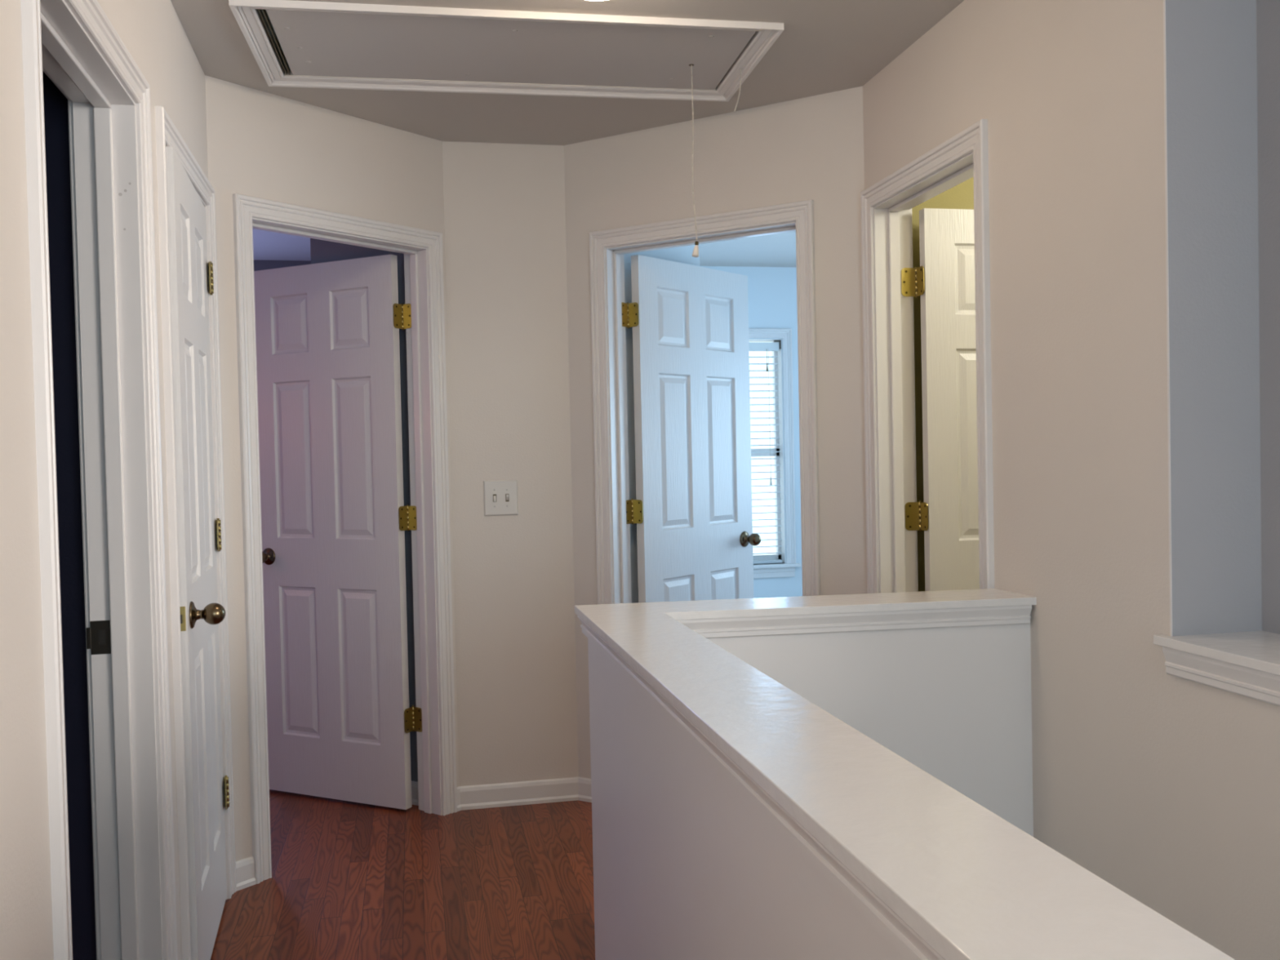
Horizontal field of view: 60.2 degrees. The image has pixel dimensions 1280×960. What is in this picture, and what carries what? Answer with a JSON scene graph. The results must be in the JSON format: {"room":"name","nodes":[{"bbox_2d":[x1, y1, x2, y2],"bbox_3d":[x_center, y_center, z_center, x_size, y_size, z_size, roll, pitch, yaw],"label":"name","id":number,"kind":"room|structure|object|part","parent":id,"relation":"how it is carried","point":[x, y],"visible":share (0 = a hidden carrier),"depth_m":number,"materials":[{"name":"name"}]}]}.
{"room":"upstairs hallway landing","nodes":[
{"label":"upstairs hallway landing","id":0,"kind":"room"},
{"bbox_2d":[42,71,96,959],"bbox_3d":[-2.620,0.076,2.166,2.940,2.440,0.060,-2,1,-12],"label":"wall","id":1,"kind":"structure","parent":0,"point":[55,104],"depth_m":2.42,"materials":[{"name":"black paint"}]},
{"bbox_2d":[0,0,208,959],"bbox_3d":[-0.640,0.073,0.370,0.121,2.440,5.987,-2,1,-13],"label":"wall","id":2,"kind":"structure","parent":0,"point":[153,33],"depth_m":1.52,"materials":[{"name":"beige paint"}]},
{"bbox_2d":[20,0,177,959],"bbox_3d":[-1.009,0.213,1.970,0.157,2.103,0.821,-2,1,-13],"label":"door","id":3,"kind":"structure","parent":2,"relation":"in","point":[75,43],"depth_m":2.30,"materials":[{"name":"white paint"}]},
{"bbox_3d":[-1.076,0.215,1.954,0.018,2.103,0.821,-2,1,-13],"label":"casing","id":4,"kind":"part","parent":3,"relation":"part of","materials":[{"name":"white paint"}]},
{"bbox_3d":[-1.127,0.328,2.297,0.045,0.070,0.004,-2,1,-13],"label":"strike plate","id":5,"kind":"part","parent":3,"relation":"part of","materials":[{"name":"black metal"}]},
{"bbox_2d":[155,106,235,959],"bbox_3d":[-1.177,0.196,2.913,0.220,2.103,0.794,-2,1,-13],"label":"door","id":6,"kind":"structure","parent":2,"relation":"in","point":[186,197],"depth_m":2.80,"materials":[{"name":"white paint"}]},
{"bbox_3d":[-1.083,0.327,2.598,0.027,0.058,0.002,-2,1,-15],"label":"latch plate","id":7,"kind":"part","parent":6,"relation":"part of","materials":[{"name":"gold metal"}]},
{"bbox_3d":[-1.045,0.325,2.673,0.078,0.066,0.066,-2,1,-15],"label":"knob","id":8,"kind":"part","parent":6,"relation":"part of","materials":[{"name":"gold metal"}]},
{"bbox_2d":[253,260,311,271],"bbox_3d":[-2.911,-0.010,6.190,2.800,2.440,0.100,-2,1,-12],"label":"wall","id":9,"kind":"structure","parent":0,"point":[258,264],"depth_m":6.29,"materials":[{"name":"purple paint"}]},
{"bbox_2d":[204,75,458,862],"bbox_3d":[-1.024,0.005,3.702,0.120,2.440,0.930,0,2,38],"label":"wall","id":10,"kind":"structure","parent":0,"point":[261,144],"depth_m":3.44,"materials":[{"name":"beige paint"}]},
{"bbox_2d":[235,856,256,891],"bbox_3d":[-1.208,1.197,3.350,0.019,0.083,0.082,0,2,38],"label":"baseboard","id":11,"kind":"structure","parent":10,"relation":"attached to","point":[245,868],"depth_m":3.35,"materials":[{"name":"white paint"}]},
{"bbox_2d":[232,193,457,884],"bbox_3d":[-1.269,0.174,3.934,0.831,2.103,0.826,0,2,38],"label":"door","id":12,"kind":"structure","parent":10,"relation":"in","point":[326,517],"depth_m":4.06,"materials":[{"name":"white paint"}]},
{"bbox_3d":[-1.456,0.298,4.245,0.066,0.066,0.078,-1,1,26],"label":"knob","id":13,"kind":"part","parent":12,"relation":"part of","materials":[{"name":"gold metal"}]},
{"bbox_3d":[-1.058,0.173,3.770,0.018,2.103,0.826,0,2,38],"label":"casing","id":14,"kind":"part","parent":12,"relation":"part of","materials":[{"name":"white paint"}]},
{"bbox_2d":[310,238,417,782],"bbox_3d":[-1.021,-0.006,4.222,0.511,2.440,0.060,-1,1,27],"label":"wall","id":15,"kind":"structure","parent":0,"point":[322,251],"depth_m":4.12,"materials":[{"name":"grey paint"}]},
{"bbox_2d":[411,781,418,805],"bbox_3d":[-1.012,1.173,4.217,0.511,0.083,0.019,-1,1,27],"label":"baseboard","id":16,"kind":"structure","parent":15,"relation":"attached to","point":[414,784],"depth_m":4.12,"materials":[{"name":"white paint"}]},
{"bbox_2d":[210,789,595,959],"bbox_3d":[-0.347,1.308,2.097,7.500,0.120,9.400,-2,1,-12],"label":"floor","id":17,"kind":"structure","parent":0,"point":[349,880],"depth_m":3.33,"materials":[{"name":"brown wood"}]},
{"bbox_2d":[442,141,578,786],"bbox_3d":[-0.485,-0.016,4.135,0.444,2.440,0.120,-2,1,-12],"label":"wall","id":18,"kind":"structure","parent":0,"point":[507,315],"depth_m":4.07,"materials":[{"name":"beige paint"}]},
{"bbox_2d":[483,480,518,515],"bbox_3d":[-0.511,0.066,4.061,0.126,0.131,0.017,-2,1,-12],"label":"light switch","id":19,"kind":"object","parent":18,"relation":"attached to","point":[500,497],"visible":1,"depth_m":4.06,"materials":[{"name":"white plastic"}]},
{"bbox_2d":[456,777,591,811],"bbox_3d":[-0.409,1.162,4.094,0.552,0.083,0.082,-1,1,-5],"label":"baseboard","id":20,"kind":"structure","parent":18,"relation":"attached to","point":[572,788],"depth_m":4.09,"materials":[{"name":"white paint"}]},
{"bbox_2d":[170,0,964,267],"bbox_3d":[-0.060,-1.260,2.109,8.200,0.120,9.400,-2,1,-12],"label":"ceiling","id":21,"kind":"structure","parent":0,"point":[824,46],"depth_m":3.40,"materials":[{"name":"grey paint"}]},
{"bbox_2d":[228,0,783,102],"bbox_3d":[-0.366,-1.217,3.148,1.425,0.036,0.605,-1,1,-10],"label":"attic hatch","id":22,"kind":"object","parent":21,"relation":"attached to","point":[323,44],"visible":1,"depth_m":3.12,"materials":[{"name":"white paint"}]},
{"bbox_3d":[-1.004,-1.205,3.038,0.012,0.014,0.491,-1,1,-10],"label":"hatch spring rail","id":23,"kind":"part","parent":22,"relation":"part of","materials":[{"name":"brown metal"}]},
{"bbox_3d":[-0.357,-1.226,3.149,1.288,0.019,0.494,-1,1,-10],"label":"hatch panel","id":24,"kind":"part","parent":22,"relation":"part of","materials":[{"name":"grey paint"}]},
{"bbox_2d":[690,65,698,257],"bbox_3d":[0.159,-0.947,3.279,0.021,0.568,0.021,-2,1,-12],"label":"pull cord","id":25,"kind":"object","parent":22,"relation":"hanging from","point":[695,251],"visible":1,"depth_m":3.28,"materials":[{"name":"beige fabric"}]},
{"bbox_2d":[733,68,741,112],"bbox_3d":[0.291,-1.167,3.297,0.026,0.140,0.004,-2,1,-14],"label":"cord","id":26,"kind":"object","parent":22,"relation":"hanging from","point":[740,68],"visible":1,"depth_m":3.30,"materials":[{"name":"beige fabric"}]},
{"bbox_2d":[623,244,699,603],"bbox_3d":[0.066,-0.034,4.389,0.060,2.440,0.547,0,2,40],"label":"wall","id":27,"kind":"structure","parent":0,"point":[683,255],"depth_m":4.23,"materials":[{"name":"white paint"}]},
{"bbox_2d":[564,85,866,778],"bbox_3d":[0.269,-0.027,3.875,1.154,2.440,0.120,0,2,31],"label":"wall","id":28,"kind":"structure","parent":0,"point":[810,148],"depth_m":3.69,"materials":[{"name":"beige paint"}]},
{"bbox_2d":[589,199,820,604],"bbox_3d":[0.430,0.131,4.196,0.868,2.103,0.863,0,2,31],"label":"door","id":29,"kind":"structure","parent":28,"relation":"in","point":[691,508],"depth_m":4.17,"materials":[{"name":"white paint"}]},
{"bbox_3d":[0.467,0.247,4.596,0.078,0.066,0.066,0,2,40],"label":"knob","id":30,"kind":"part","parent":29,"relation":"part of","materials":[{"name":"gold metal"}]},
{"bbox_2d":[699,266,802,598],"bbox_3d":[0.952,-0.114,7.007,2.100,2.440,0.140,-2,1,-12],"label":"wall","id":31,"kind":"structure","parent":0,"point":[771,291],"depth_m":6.91,"materials":[{"name":"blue paint"}]},
{"bbox_2d":[748,328,800,578],"bbox_3d":[0.505,-0.159,6.891,0.960,1.556,0.185,-2,1,-12],"label":"window","id":32,"kind":"structure","parent":31,"relation":"in","point":[787,569],"depth_m":6.93,"materials":[{"name":"white paint"}]},
{"bbox_3d":[0.497,-0.171,6.937,0.785,1.407,0.040,-2,1,-12],"label":"sash","id":33,"kind":"part","parent":32,"relation":"part of","materials":[{"name":"white paint"}]},
{"bbox_2d":[748,340,782,564],"bbox_3d":[0.516,-0.167,6.867,0.769,1.396,0.066,-2,1,-12],"label":"window blind","id":34,"kind":"object","parent":32,"relation":"attached to","point":[775,345],"visible":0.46,"depth_m":6.91,"materials":[{"name":"white plastic"}]},
{"bbox_3d":[0.525,0.521,6.889,0.751,0.019,0.044,-2,1,-12],"label":"rail","id":35,"kind":"part","parent":34,"relation":"part of","materials":[{"name":"white plastic"}]},
{"bbox_3d":[0.810,-0.393,6.897,0.013,0.850,0.013,-1,1,11],"label":"lift cord","id":36,"kind":"part","parent":34,"relation":"part of","materials":[{"name":"beige fabric"}]},
{"bbox_3d":[0.528,0.545,6.868,0.960,0.022,0.105,-2,1,-12],"label":"sill","id":37,"kind":"part","parent":32,"relation":"part of","materials":[{"name":"white paint"}]},
{"bbox_2d":[587,623,1033,959],"bbox_3d":[0.723,2.086,1.266,1.028,3.516,3.012,-2,1,-12],"label":"wall","id":38,"kind":"structure","parent":0,"point":[686,867],"depth_m":2.28,"materials":[{"name":"white paint"}]},
{"bbox_2d":[577,615,944,959],"bbox_3d":[0.673,0.352,1.236,1.050,0.047,3.034,-2,1,-12],"label":"trim cap moulding","id":39,"kind":"structure","parent":38,"relation":"attached to","point":[891,927],"depth_m":1.15,"materials":[{"name":"white paint"}]},
{"bbox_2d":[677,604,1031,638],"bbox_3d":[0.752,0.352,1.173,0.906,0.047,2.879,-2,1,-12],"label":"ledge trim molding","id":40,"kind":"structure","parent":38,"relation":"attached to","point":[1010,615],"depth_m":2.54,"materials":[{"name":"white paint"}]},
{"bbox_2d":[574,588,1235,959],"bbox_3d":[0.671,0.320,1.228,1.054,0.018,3.062,-2,1,-12],"label":"cap","id":41,"kind":"object","parent":38,"relation":"on","point":[972,884],"visible":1,"depth_m":1.08,"materials":[{"name":"paint"}]},
{"bbox_2d":[911,177,973,591],"bbox_3d":[1.743,-0.057,3.786,1.855,2.440,0.060,-2,1,-12],"label":"wall","id":42,"kind":"structure","parent":0,"point":[961,196],"depth_m":3.58,"materials":[{"name":"yellow paint"}]},
{"bbox_2d":[862,0,1279,959],"bbox_3d":[1.485,1.319,0.741,0.321,5.040,5.804,-2,1,-11],"label":"wall","id":43,"kind":"structure","parent":0,"point":[1070,93],"depth_m":2.34,"materials":[{"name":"beige paint"}]},
{"bbox_2d":[860,119,994,593],"bbox_3d":[1.183,0.137,3.219,0.793,2.103,0.768,-2,1,-11],"label":"door","id":44,"kind":"structure","parent":43,"relation":"in","point":[952,280],"depth_m":3.44,"materials":[{"name":"white paint"}]},
{"bbox_3d":[0.940,0.143,3.170,0.018,2.103,0.768,-2,1,-11],"label":"casing","id":45,"kind":"part","parent":44,"relation":"part of","materials":[{"name":"white paint"}]},
{"bbox_2d":[1163,0,1172,636],"bbox_3d":[1.004,-0.461,2.104,0.002,1.523,0.005,-2,1,-12],"label":"trim","id":46,"kind":"structure","parent":43,"relation":"attached to","point":[1164,1],"depth_m":2.11,"materials":[{"name":"white paint"}]},
{"bbox_2d":[1153,631,1279,675],"bbox_3d":[1.536,0.345,0.044,0.242,0.018,4.322,-2,1,-11],"label":"trim ledge","id":47,"kind":"object","parent":43,"relation":"on","point":[1260,651],"visible":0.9,"depth_m":2.01,"materials":[{"name":"paint"}]},
{"bbox_2d":[1162,646,1279,706],"bbox_3d":[1.435,0.385,0.015,0.020,0.056,4.302,-2,1,-11],"label":"trim ledge moulding","id":48,"kind":"structure","parent":43,"relation":"attached to","point":[1261,686],"depth_m":1.97,"materials":[{"name":"white paint"}]},
{"bbox_2d":[1165,0,1279,635],"bbox_3d":[1.198,-0.452,1.907,0.299,1.541,0.666,-2,1,-12],"label":"wall niche","id":49,"kind":"object","parent":43,"relation":"in","point":[1223,56],"visible":0.75,"depth_m":2.12,"materials":[{"name":"grey paint"}]}
]}

